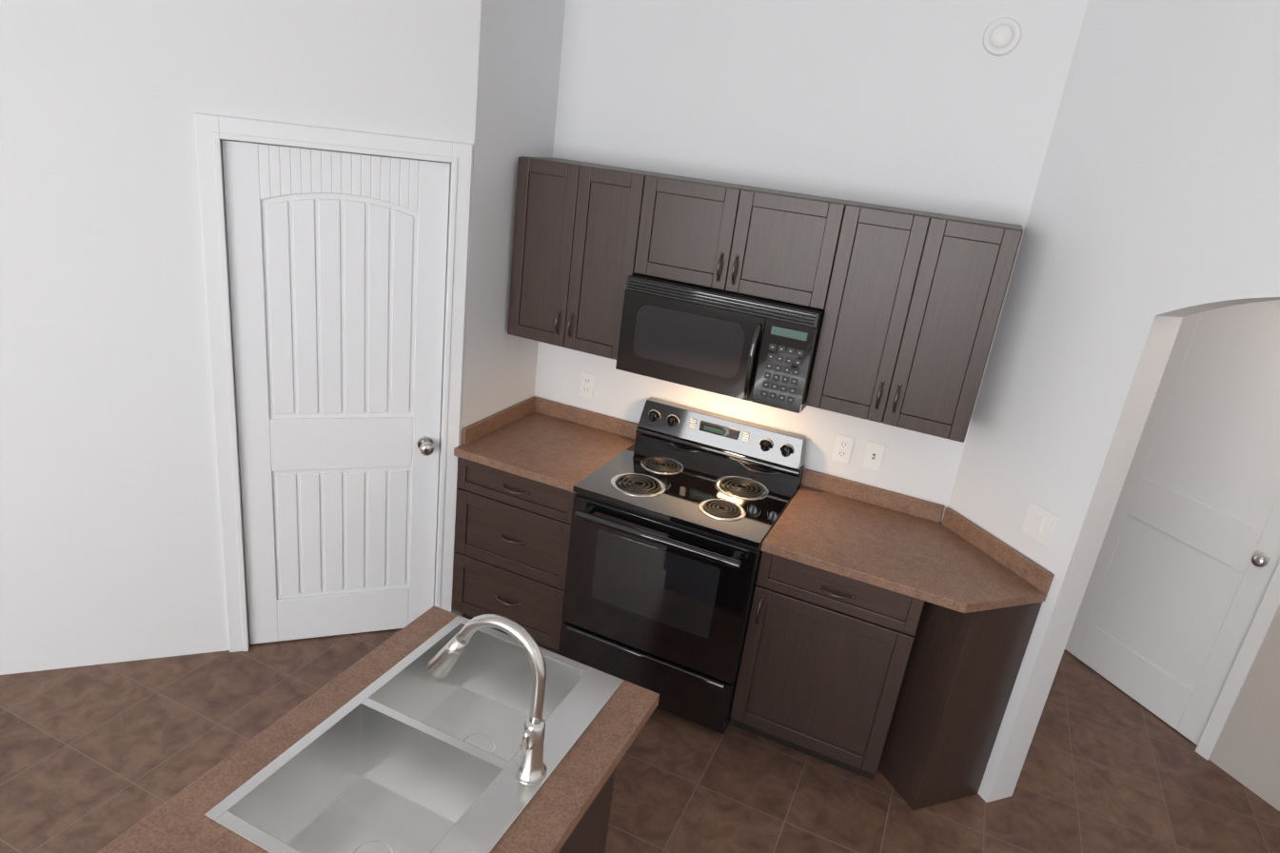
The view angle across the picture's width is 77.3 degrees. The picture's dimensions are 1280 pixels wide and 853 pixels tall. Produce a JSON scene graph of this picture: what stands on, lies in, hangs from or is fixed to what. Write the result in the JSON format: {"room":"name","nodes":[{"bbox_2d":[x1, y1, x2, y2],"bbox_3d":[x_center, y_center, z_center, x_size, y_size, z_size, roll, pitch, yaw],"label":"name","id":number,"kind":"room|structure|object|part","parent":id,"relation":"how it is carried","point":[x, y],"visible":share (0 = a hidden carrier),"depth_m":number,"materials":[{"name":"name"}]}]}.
{"room":"kitchen","nodes":[
{"label":"kitchen","id":0,"kind":"room"},
{"bbox_2d":[0,0,481,674],"bbox_3d":[-1.891,-0.681,2.689,2.600,3.450,0.110,-1,22,-22],"label":"wall","id":1,"kind":"structure","parent":0,"point":[110,539],"depth_m":2.78,"materials":[{"name":"white paint"}]},
{"bbox_2d":[194,113,472,651],"bbox_3d":[-1.192,-0.072,3.216,0.912,2.121,0.132,-1,22,-22],"label":"door frame","id":2,"kind":"structure","parent":1,"relation":"attached to","point":[212,132],"depth_m":3.01,"materials":[{"name":"white wood"}]},
{"bbox_2d":[221,139,450,644],"bbox_3d":[-1.178,-0.020,3.182,0.762,2.036,0.113,-1,22,-22],"label":"pantry door","id":3,"kind":"structure","parent":1,"relation":"in","point":[337,263],"depth_m":3.14,"materials":[{"name":"white wood"}]},
{"bbox_3d":[-0.887,0.085,3.325,0.066,0.066,0.078,-1,22,-22],"label":"knob","id":4,"kind":"part","parent":3,"relation":"part of","materials":[{"name":"silver metal"}]},
{"bbox_2d":[452,0,565,616],"bbox_3d":[-0.590,-0.775,3.402,0.100,3.450,0.588,15,21,20],"label":"wall","id":5,"kind":"structure","parent":0,"point":[520,49],"depth_m":3.25,"materials":[{"name":"white paint"}]},
{"bbox_2d":[507,156,659,359],"bbox_3d":[-0.193,-0.713,3.387,0.616,0.740,0.316,15,21,20],"label":"upper cabinet","id":6,"kind":"object","parent":5,"relation":"attached to","point":[580,228],"depth_m":3.25,"materials":[{"name":"brown wood"}]},
{"bbox_2d":[0,628,1279,852],"bbox_3d":[0.201,1.437,2.776,15.000,0.060,17.000,15,21,20],"label":"floor","id":7,"kind":"structure","parent":0,"point":[95,758],"depth_m":3.01,"materials":[{"name":"tile"}]},
{"bbox_2d":[452,395,638,653],"bbox_3d":[-0.438,0.466,3.676,0.581,0.985,0.639,15,21,20],"label":"base cabinet","id":8,"kind":"object","parent":7,"relation":"on","point":[525,466],"visible":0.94,"depth_m":3.45,"materials":[{"name":"brown wood"}]},
{"bbox_2d":[453,395,638,492],"bbox_3d":[-0.385,0.058,3.529,0.581,0.110,0.636,15,21,20],"label":"countertop","id":9,"kind":"structure","parent":8,"relation":"on","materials":[{"name":"laminate"}]},
{"bbox_2d":[561,768,615,852],"bbox_3d":[-0.668,1.219,1.696,0.628,0.874,1.456,15,21,20],"label":"kitchen island","id":10,"kind":"object","parent":7,"relation":"on","point":[590,836],"depth_m":2.10,"materials":[{"name":"brown wood"}]},
{"bbox_2d":[97,605,659,852],"bbox_3d":[-0.574,0.810,1.509,0.704,0.036,1.496,15,21,20],"label":"island countertop","id":11,"kind":"structure","parent":10,"relation":"on","point":[176,825],"depth_m":1.70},
{"bbox_2d":[199,643,626,852],"bbox_3d":[-0.449,0.784,1.826,0.513,0.190,0.806,15,21,20],"label":"sink","id":12,"kind":"object","parent":11,"relation":"in","point":[403,763],"depth_m":1.80,"materials":[{"name":"silver metal"}]},
{"bbox_2d":[420,612,557,787],"bbox_3d":[-0.331,0.556,1.694,0.306,0.353,0.105,15,21,20],"label":"faucet","id":13,"kind":"object","parent":11,"relation":"on","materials":[{"name":"silver metal"}]},
{"bbox_2d":[558,396,806,733],"bbox_3d":[0.163,0.574,3.380,0.762,1.128,0.711,15,21,20],"label":"range","id":14,"kind":"object","parent":7,"relation":"on","point":[678,510],"visible":0.98,"depth_m":3.17,"materials":[{"name":"black metal"}]},
{"bbox_2d":[729,468,1054,809],"bbox_3d":[0.956,0.839,3.142,0.964,0.985,0.639,15,21,20],"label":"base cabinet","id":15,"kind":"object","parent":7,"relation":"on","point":[888,634],"visible":1,"depth_m":2.94,"materials":[{"name":"brown wood"}]},
{"bbox_2d":[760,468,1047,613],"bbox_3d":[1.008,0.431,2.995,0.963,0.110,0.636,15,21,20],"label":"countertop","id":16,"kind":"structure","parent":15,"relation":"on","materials":[{"name":"laminate"}]},
{"bbox_2d":[223,0,1088,522],"bbox_3d":[-0.557,-0.899,3.754,4.215,3.450,0.120,15,21,20],"label":"wall","id":17,"kind":"structure","parent":0,"point":[928,105],"depth_m":3.06,"materials":[{"name":"white paint"}]},
{"bbox_2d":[578,371,595,398],"bbox_3d":[-0.249,-0.193,3.752,0.072,0.116,0.008,15,21,20],"label":"outlet","id":18,"kind":"object","parent":17,"relation":"attached to","point":[586,384],"visible":1,"depth_m":3.75,"materials":[{"name":"white plastic"}]},
{"bbox_2d":[648,173,853,315],"bbox_3d":[0.406,-0.729,3.103,0.764,0.374,0.316,15,21,20],"label":"upper cabinet","id":19,"kind":"object","parent":17,"relation":"attached to","point":[776,245],"depth_m":2.95,"materials":[{"name":"brown wood"}]},
{"bbox_2d":[615,273,825,413],"bbox_3d":[0.336,-0.357,3.181,0.758,0.382,0.436,15,21,20],"label":"over-the-range microwave","id":20,"kind":"object","parent":19,"relation":"attached to","point":[750,347],"visible":1,"depth_m":3.02,"materials":[{"name":"black"}]},
{"bbox_2d":[831,433,854,463],"bbox_3d":[0.845,0.094,3.331,0.072,0.116,0.008,15,21,20],"label":"outlet","id":21,"kind":"object","parent":17,"relation":"attached to","point":[842,448],"visible":1,"depth_m":3.33,"materials":[{"name":"white plastic"}]},
{"bbox_2d":[862,440,886,471],"bbox_3d":[0.958,0.124,3.283,0.072,0.116,0.016,15,21,20],"label":"light switch","id":22,"kind":"object","parent":17,"relation":"attached to","point":[874,456],"visible":1,"depth_m":3.29,"materials":[{"name":"white plastic"}]},
{"bbox_2d":[983,17,1021,56],"bbox_3d":[1.226,-1.323,2.713,0.120,0.120,0.022,15,21,20],"label":"smoke detector","id":23,"kind":"object","parent":17,"relation":"attached to","point":[1002,36],"visible":1,"depth_m":2.71,"materials":[{"name":"white plastic"}]},
{"bbox_2d":[947,0,1279,802],"bbox_3d":[1.873,0.105,1.853,0.130,3.450,3.159,-1,22,-23],"label":"wall","id":24,"kind":"structure","parent":0,"point":[1153,219],"depth_m":2.56,"materials":[{"name":"white paint"}]},
{"bbox_2d":[806,200,1023,442],"bbox_3d":[0.966,-0.403,2.943,0.629,0.740,0.316,15,21,20],"label":"upper cabinet","id":25,"kind":"object","parent":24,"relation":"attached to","point":[910,302],"depth_m":2.79,"materials":[{"name":"brown wood"}]},
{"bbox_2d":[1021,500,1058,546],"bbox_3d":[1.402,0.342,2.815,0.012,0.118,0.118,-1,22,-22],"label":"light switch","id":26,"kind":"object","parent":24,"relation":"attached to","point":[1039,523],"visible":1,"depth_m":2.81,"materials":[{"name":"white plastic"}]},
{"bbox_2d":[1209,606,1279,810],"bbox_3d":[2.901,0.540,2.506,0.110,2.440,5.800,-1,22,-23],"label":"wall","id":27,"kind":"structure","parent":0,"point":[1246,752],"depth_m":3.28,"materials":[{"name":"grey paint"}]},
{"bbox_2d":[1064,299,1279,745],"bbox_3d":[2.438,0.334,3.508,0.097,2.020,0.767,-1,22,-23],"label":"hall door","id":28,"kind":"structure","parent":27,"relation":"in","point":[1178,583],"depth_m":3.53,"materials":[{"name":"white wood"}]},
{"bbox_3d":[2.526,0.545,3.257,0.057,0.056,0.056,-1,22,-23],"label":"hall door knob","id":29,"kind":"part","parent":28,"relation":"part of","materials":[{"name":"silver metal"}]},
{"bbox_2d":[1194,560,1279,760],"bbox_3d":[2.765,0.597,2.816,0.125,2.090,2.510,-1,22,-23],"label":"trim","id":30,"kind":"structure","parent":27,"relation":"attached to","point":[1248,652],"depth_m":3.32,"materials":[{"name":"white wood"}]}
]}

